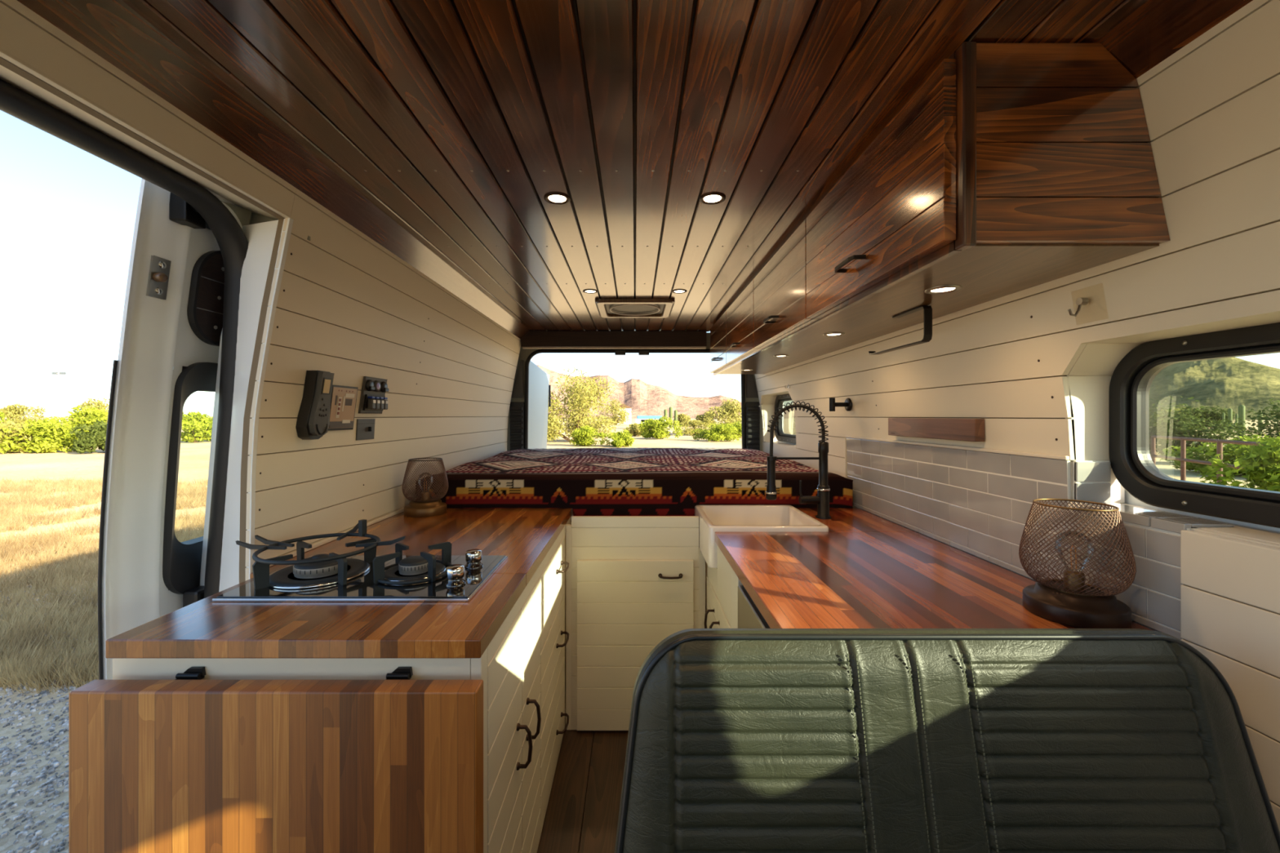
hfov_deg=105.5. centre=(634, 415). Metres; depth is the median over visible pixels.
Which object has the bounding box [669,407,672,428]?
saguaro cactus
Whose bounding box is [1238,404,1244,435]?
saguaro cactus
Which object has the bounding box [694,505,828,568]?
sink
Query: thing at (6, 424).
bush
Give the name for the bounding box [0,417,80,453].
bush
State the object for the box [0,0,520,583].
wall
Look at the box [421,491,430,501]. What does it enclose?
socket
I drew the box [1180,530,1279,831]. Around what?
wall
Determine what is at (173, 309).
sliding door
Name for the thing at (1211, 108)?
wall
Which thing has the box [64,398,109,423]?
tree
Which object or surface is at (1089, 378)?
trim
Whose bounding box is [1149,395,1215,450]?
bush
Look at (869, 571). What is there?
countertop
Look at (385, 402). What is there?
rocker switch
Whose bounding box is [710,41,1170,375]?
upper cabinet
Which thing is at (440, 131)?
ceiling
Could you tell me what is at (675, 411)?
saguaro cactus
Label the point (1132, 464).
window
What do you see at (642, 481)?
blanket
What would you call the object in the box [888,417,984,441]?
rack
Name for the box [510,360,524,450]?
vent
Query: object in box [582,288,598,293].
recessed light
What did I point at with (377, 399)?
rocker switch
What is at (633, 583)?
cabinet
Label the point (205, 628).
countertop
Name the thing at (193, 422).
bush
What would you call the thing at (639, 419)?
trailer
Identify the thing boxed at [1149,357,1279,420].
mountain
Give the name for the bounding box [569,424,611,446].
bush
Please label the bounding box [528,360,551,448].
door
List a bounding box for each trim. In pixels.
[269,507,404,566]
[520,330,706,346]
[522,346,706,348]
[762,391,797,448]
[1065,312,1279,544]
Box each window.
[774,393,795,444]
[1109,322,1279,528]
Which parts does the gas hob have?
burner, glass, burner, knob, knob, knob, knob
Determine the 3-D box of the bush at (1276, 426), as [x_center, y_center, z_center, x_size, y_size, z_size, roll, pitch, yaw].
[38.496,0.277,28.043,5.848,2.948,6.984,0,0,-30]
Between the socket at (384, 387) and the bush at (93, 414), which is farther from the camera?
the bush at (93, 414)
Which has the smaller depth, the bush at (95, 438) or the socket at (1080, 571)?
the socket at (1080, 571)
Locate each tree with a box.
[546,367,616,442]
[593,397,631,425]
[703,398,741,430]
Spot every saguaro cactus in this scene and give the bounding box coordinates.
[663,409,666,427]
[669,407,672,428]
[674,409,677,426]
[1222,408,1238,435]
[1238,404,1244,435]
[1257,412,1266,433]
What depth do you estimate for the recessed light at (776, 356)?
2.22 m
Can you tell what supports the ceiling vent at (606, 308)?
in the ceiling
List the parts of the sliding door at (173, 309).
striker plate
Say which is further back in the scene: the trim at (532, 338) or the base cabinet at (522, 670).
the trim at (532, 338)
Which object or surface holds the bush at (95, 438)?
on the ground at (194, 457)
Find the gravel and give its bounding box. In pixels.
[0,586,98,852]
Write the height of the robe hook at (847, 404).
0.056 m
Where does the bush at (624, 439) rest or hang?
on the ground at (194, 457)
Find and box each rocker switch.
[367,396,375,408]
[372,396,380,409]
[378,396,384,409]
[382,397,388,409]
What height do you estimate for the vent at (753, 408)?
0.730 m
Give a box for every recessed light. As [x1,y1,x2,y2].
[543,192,570,204]
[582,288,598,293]
[671,288,686,293]
[698,192,725,204]
[773,355,789,357]
[822,332,844,336]
[924,284,961,293]
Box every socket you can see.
[364,379,374,391]
[373,380,381,391]
[380,381,388,392]
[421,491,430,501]
[1063,568,1084,591]
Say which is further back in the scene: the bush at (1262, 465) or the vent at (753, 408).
the bush at (1262, 465)
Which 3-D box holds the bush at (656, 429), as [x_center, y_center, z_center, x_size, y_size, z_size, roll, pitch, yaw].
[1.750,0.775,33.210,3.061,1.702,3.094,0,0,0]
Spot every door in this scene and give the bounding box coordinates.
[97,178,224,679]
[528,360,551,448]
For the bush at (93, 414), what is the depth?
28.52 m
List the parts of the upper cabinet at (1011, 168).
door, handle, door, handle, door, handle, door, corner trim, panel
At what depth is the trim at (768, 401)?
3.41 m
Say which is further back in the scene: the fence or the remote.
the fence
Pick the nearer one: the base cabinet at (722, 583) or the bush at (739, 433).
the base cabinet at (722, 583)
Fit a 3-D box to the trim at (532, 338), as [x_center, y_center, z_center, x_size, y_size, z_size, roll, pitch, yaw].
[-0.147,-0.538,3.405,1.295,0.112,0.030,0,0,0]
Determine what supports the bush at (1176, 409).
on the ground at (194, 457)
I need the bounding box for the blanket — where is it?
[416,447,853,515]
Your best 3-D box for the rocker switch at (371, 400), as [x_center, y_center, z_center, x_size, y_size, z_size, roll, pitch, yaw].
[-0.863,-0.043,1.595,0.020,0.042,0.021,0,0,0]
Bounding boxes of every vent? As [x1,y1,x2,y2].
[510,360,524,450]
[595,298,675,318]
[746,373,759,450]
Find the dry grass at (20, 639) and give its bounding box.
[0,475,208,695]
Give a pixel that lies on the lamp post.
(52, 373)
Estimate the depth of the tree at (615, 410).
83.21 m
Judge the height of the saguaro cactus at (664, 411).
2.550 m
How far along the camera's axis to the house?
90.50 m
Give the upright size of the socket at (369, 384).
0.038 m
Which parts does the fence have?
post, post, rail, rail, post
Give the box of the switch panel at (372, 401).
[358,376,388,413]
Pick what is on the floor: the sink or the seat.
the seat
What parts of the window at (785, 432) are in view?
pane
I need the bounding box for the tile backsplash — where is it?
[844,435,1234,639]
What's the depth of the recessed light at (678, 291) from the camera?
2.31 m
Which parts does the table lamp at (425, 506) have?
bulb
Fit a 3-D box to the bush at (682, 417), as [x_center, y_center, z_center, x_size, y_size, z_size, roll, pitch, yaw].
[6.932,0.575,72.473,2.960,2.176,2.824,0,0,0]
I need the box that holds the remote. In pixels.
[295,370,334,439]
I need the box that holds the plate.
[355,418,375,440]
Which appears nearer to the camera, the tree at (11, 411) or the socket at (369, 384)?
the socket at (369, 384)
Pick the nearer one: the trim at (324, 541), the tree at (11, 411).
the trim at (324, 541)
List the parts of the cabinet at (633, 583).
door, handle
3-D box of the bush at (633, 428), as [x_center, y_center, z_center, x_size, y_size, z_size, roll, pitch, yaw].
[0.293,1.093,38.101,2.006,1.146,2.244,0,0,27]
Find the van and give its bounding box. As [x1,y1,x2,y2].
[0,47,1279,598]
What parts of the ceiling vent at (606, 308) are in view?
screen panel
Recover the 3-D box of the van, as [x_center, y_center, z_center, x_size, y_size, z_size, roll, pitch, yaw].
[-0.036,0.230,0.980,2.152,2.040,5.160,0,0,0]
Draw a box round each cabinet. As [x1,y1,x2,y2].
[112,517,570,852]
[565,515,706,730]
[704,546,742,628]
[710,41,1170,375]
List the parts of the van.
corner plate, frame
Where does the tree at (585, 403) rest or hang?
on the ground at (194, 457)
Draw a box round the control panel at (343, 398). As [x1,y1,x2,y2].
[328,384,358,431]
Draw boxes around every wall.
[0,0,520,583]
[754,0,1279,631]
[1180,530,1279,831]
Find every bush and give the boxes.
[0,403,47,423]
[0,412,17,424]
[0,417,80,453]
[0,419,65,453]
[32,404,107,438]
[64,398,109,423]
[70,419,106,453]
[180,411,213,442]
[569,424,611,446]
[606,429,635,447]
[622,422,646,436]
[638,414,683,439]
[672,413,691,426]
[678,419,711,435]
[690,422,739,441]
[694,411,715,425]
[722,421,742,437]
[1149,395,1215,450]
[1149,404,1257,462]
[1149,407,1210,422]
[1159,442,1256,476]
[1174,405,1238,428]
[1196,431,1279,491]
[1206,398,1279,442]
[1222,434,1279,447]
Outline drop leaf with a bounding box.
[68,666,483,852]
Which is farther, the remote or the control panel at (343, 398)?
the control panel at (343, 398)
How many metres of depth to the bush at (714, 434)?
29.68 m
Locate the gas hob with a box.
[212,519,507,601]
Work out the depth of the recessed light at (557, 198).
1.33 m
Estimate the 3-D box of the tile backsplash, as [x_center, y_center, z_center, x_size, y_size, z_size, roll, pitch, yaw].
[0.932,0.226,1.426,0.085,0.286,1.274,0,0,0]
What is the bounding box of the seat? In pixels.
[614,628,1279,852]
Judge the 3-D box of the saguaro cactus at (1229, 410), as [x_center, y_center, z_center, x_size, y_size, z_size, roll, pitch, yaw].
[50.000,0.562,40.860,1.243,2.400,0.238,0,0,0]
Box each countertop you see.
[105,508,571,657]
[715,508,1153,631]
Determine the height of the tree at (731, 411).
3.241 m
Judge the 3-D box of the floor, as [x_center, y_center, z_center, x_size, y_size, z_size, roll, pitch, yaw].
[0.000,1.200,0.980,1.960,0.080,5.160,0,0,0]
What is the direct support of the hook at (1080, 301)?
attached to the wall at (1211, 108)
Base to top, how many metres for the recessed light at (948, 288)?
0.005 m
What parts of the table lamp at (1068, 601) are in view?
bulb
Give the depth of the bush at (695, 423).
39.96 m
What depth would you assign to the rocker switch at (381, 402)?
1.64 m
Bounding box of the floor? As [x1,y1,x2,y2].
[537,729,628,852]
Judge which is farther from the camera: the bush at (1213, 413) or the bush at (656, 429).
the bush at (1213, 413)
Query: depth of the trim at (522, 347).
3.42 m
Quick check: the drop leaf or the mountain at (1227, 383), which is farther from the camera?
the mountain at (1227, 383)
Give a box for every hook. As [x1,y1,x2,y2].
[829,397,852,411]
[1067,297,1088,316]
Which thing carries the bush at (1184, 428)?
on the ground at (194, 457)
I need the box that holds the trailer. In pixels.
[635,415,662,423]
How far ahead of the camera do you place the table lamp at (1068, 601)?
0.87 m
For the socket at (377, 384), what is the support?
attached to the switch panel at (372, 401)
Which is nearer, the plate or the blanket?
the plate
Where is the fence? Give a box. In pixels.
[1151,435,1263,483]
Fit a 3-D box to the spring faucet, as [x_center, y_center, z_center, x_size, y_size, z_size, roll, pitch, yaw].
[0.592,0.158,1.765,0.236,0.425,0.052,0,0,0]
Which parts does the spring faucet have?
holder arm, lever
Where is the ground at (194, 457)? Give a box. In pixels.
[0,417,1279,852]
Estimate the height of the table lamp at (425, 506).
0.207 m
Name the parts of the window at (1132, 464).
pane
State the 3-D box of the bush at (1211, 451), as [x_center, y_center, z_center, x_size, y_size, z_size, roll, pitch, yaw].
[15.909,1.166,13.298,1.894,1.034,2.313,0,0,-18]
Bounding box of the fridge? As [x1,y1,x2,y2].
[737,585,770,628]
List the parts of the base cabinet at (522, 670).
door, handle, rail, door, handle, kick rail, drawer, drawer, drawer, handle, handle, handle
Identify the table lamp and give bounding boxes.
[402,457,448,517]
[1018,498,1136,628]
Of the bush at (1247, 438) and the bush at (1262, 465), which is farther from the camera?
the bush at (1247, 438)
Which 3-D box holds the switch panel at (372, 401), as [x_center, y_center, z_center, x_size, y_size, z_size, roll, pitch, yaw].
[-0.873,-0.068,1.635,0.040,0.120,0.134,0,0,0]
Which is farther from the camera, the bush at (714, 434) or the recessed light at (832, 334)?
the bush at (714, 434)
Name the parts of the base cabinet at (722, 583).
handle, door, handle, door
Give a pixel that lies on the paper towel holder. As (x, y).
(927, 335)
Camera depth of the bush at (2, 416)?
26.67 m
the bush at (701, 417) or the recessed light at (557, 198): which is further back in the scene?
the bush at (701, 417)
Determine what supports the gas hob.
in the countertop at (205, 628)
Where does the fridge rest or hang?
on the floor
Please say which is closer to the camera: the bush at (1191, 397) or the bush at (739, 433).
the bush at (1191, 397)
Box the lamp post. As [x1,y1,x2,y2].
[51,372,66,422]
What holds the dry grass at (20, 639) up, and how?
on the ground at (194, 457)
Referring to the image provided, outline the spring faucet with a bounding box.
[765,400,831,519]
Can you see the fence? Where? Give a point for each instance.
(1183, 460)
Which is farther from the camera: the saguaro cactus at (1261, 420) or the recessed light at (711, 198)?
the saguaro cactus at (1261, 420)
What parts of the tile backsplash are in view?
edge trim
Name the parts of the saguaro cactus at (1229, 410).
arm, arm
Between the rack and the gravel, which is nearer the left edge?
the gravel
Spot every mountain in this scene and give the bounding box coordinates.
[536,364,741,418]
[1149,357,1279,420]
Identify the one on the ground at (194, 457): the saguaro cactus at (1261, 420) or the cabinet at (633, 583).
the saguaro cactus at (1261, 420)
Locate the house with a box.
[617,404,631,424]
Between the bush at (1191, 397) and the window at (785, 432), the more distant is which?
the bush at (1191, 397)
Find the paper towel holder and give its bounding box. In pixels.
[868,306,932,354]
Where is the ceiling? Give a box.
[17,0,1253,338]
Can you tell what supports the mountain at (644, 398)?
on the ground at (194, 457)

